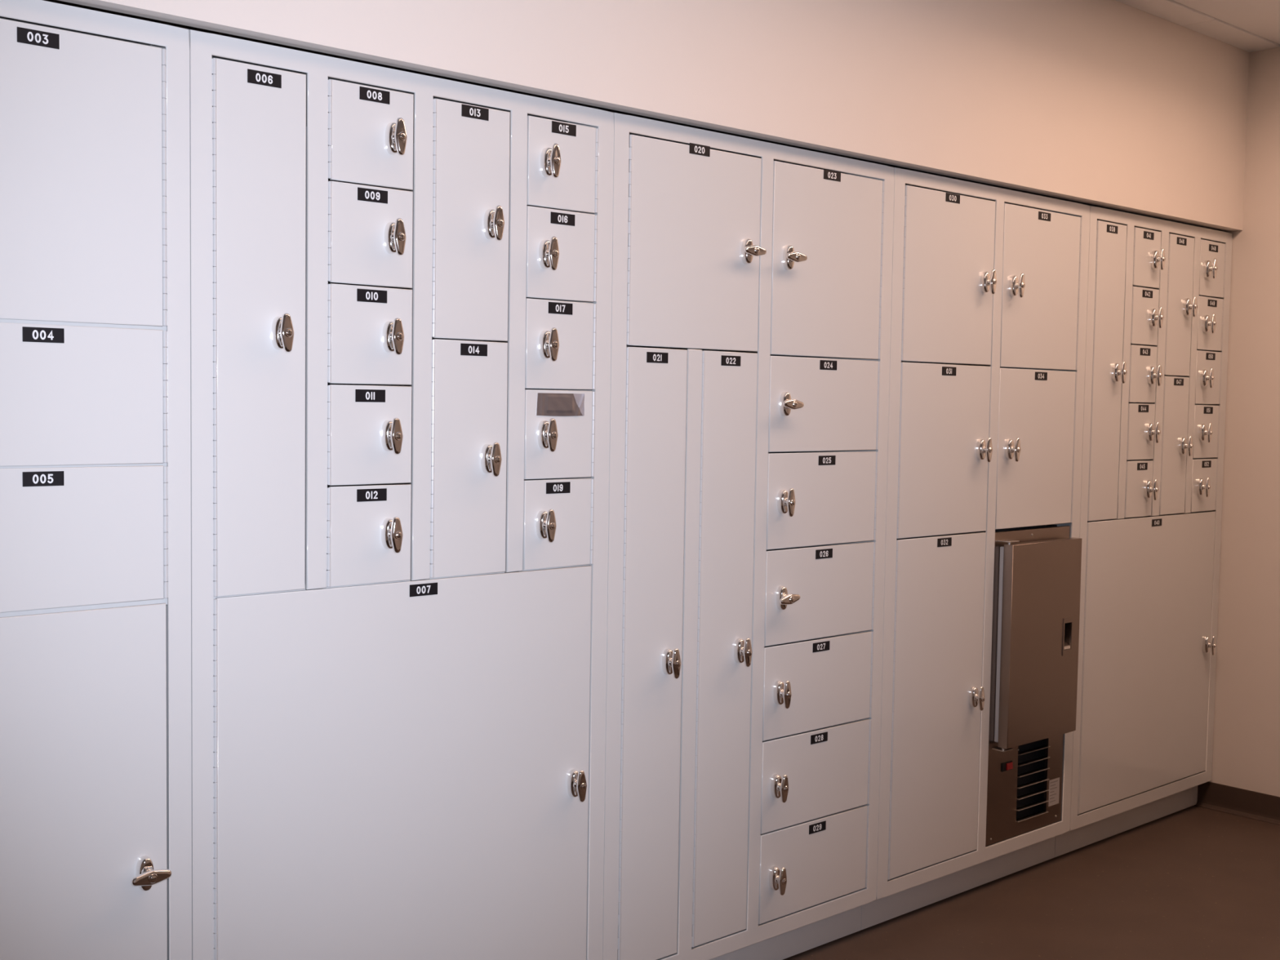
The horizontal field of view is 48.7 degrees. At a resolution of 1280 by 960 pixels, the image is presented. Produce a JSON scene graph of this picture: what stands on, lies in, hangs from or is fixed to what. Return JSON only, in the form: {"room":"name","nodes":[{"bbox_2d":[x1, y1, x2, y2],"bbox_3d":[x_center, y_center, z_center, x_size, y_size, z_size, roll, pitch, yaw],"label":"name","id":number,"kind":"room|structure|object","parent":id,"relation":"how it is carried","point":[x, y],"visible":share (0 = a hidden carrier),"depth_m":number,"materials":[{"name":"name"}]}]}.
{"room":"evidence locker room","nodes":[
{"label":"evidence locker room","id":0,"kind":"room"},
{"bbox_2d":[43,0,1249,231],"bbox_3d":[-0.645,-0.107,2.925,6.366,2.593,0.832,-2,4,-42],"label":"wall","id":1,"kind":"structure","parent":0,"point":[1111,104],"depth_m":3.42,"materials":[{"name":"paint"}]},
{"bbox_2d":[1182,17,1279,52],"bbox_3d":[1.880,-1.415,4.486,0.460,0.020,0.104,-2,4,-42],"label":"trim","id":2,"kind":"structure","parent":1,"relation":"attached to","point":[1218,29],"depth_m":4.47,"materials":[{"name":"white"}]},
{"bbox_2d":[782,805,1279,959],"bbox_3d":[0.664,1.340,1.531,6.566,0.100,4.800,-2,4,-42],"label":"floor","id":3,"kind":"structure","parent":0,"point":[1193,882],"depth_m":3.86,"materials":[{"name":"plastic"}]},
{"bbox_2d":[0,0,191,959],"bbox_3d":[-1.269,0.243,2.245,0.912,1.952,0.640,-2,4,-42],"label":"tall cabinet","id":4,"kind":"object","parent":3,"relation":"on","point":[95,756],"visible":1,"depth_m":2.22,"materials":[{"name":"metal"}]},
{"bbox_2d":[189,29,613,959],"bbox_3d":[-0.593,0.219,2.855,0.909,1.952,0.640,-2,4,-42],"label":"tall cabinet","id":5,"kind":"object","parent":3,"relation":"on","point":[399,565],"depth_m":2.60,"materials":[{"name":"metal"}]},
{"bbox_2d":[602,112,894,959],"bbox_3d":[0.088,0.195,3.470,0.922,1.952,0.640,-2,4,-42],"label":"tall cabinet","id":6,"kind":"object","parent":3,"relation":"on","point":[750,344],"visible":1,"depth_m":3.22,"materials":[{"name":"metal"}]},
{"bbox_2d":[860,167,1089,929],"bbox_3d":[0.772,0.171,4.087,0.917,1.952,0.640,-2,4,-42],"label":"tall cabinet","id":7,"kind":"object","parent":3,"relation":"on","point":[989,284],"visible":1,"depth_m":3.79,"materials":[{"name":"metal"}]},
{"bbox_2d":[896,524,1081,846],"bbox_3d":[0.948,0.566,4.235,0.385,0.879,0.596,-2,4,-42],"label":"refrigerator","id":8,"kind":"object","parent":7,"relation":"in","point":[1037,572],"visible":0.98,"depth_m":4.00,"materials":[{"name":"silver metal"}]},
{"bbox_2d":[1001,760,1013,772],"bbox_3d":[1.036,0.808,3.994,0.049,0.024,0.010,-2,4,-42],"label":"switch","id":9,"kind":"object","parent":8,"relation":"attached to","point":[1006,766],"depth_m":3.99,"materials":[{"name":"red plastic"}]},
{"bbox_2d":[1054,205,1232,857],"bbox_3d":[1.447,0.147,4.696,0.898,1.952,0.640,-2,4,-42],"label":"tall cabinet","id":10,"kind":"object","parent":3,"relation":"on","point":[1158,291],"visible":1,"depth_m":4.46,"materials":[{"name":"metal"}]},
{"bbox_2d":[1115,0,1213,26],"bbox_3d":[-0.483,-1.331,2.353,5.904,0.020,0.104,-2,4,-42],"label":"trim","id":11,"kind":"structure","parent":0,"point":[1173,11],"depth_m":4.21,"materials":[{"name":"white"}]},
{"bbox_2d":[1059,47,1279,796],"bbox_3d":[3.050,-0.092,3.658,0.100,2.593,4.700,-2,4,-42],"label":"wall","id":12,"kind":"structure","parent":0,"point":[1246,755],"depth_m":4.70,"materials":[{"name":"paint"}]},
{"bbox_2d":[1193,781,1279,825],"bbox_3d":[3.228,1.177,3.424,0.016,0.090,3.985,-2,4,-42],"label":"baseboard","id":13,"kind":"structure","parent":12,"relation":"attached to","point":[1253,805],"depth_m":4.76,"materials":[{"name":"brown rubber"}]},
{"bbox_2d":[1172,0,1279,44],"bbox_3d":[1.018,-1.256,1.037,6.566,0.050,3.862,-2,4,-42],"label":"ceiling","id":14,"kind":"structure","parent":0,"point":[1261,18],"depth_m":4.24,"materials":[{"name":"white paint"}]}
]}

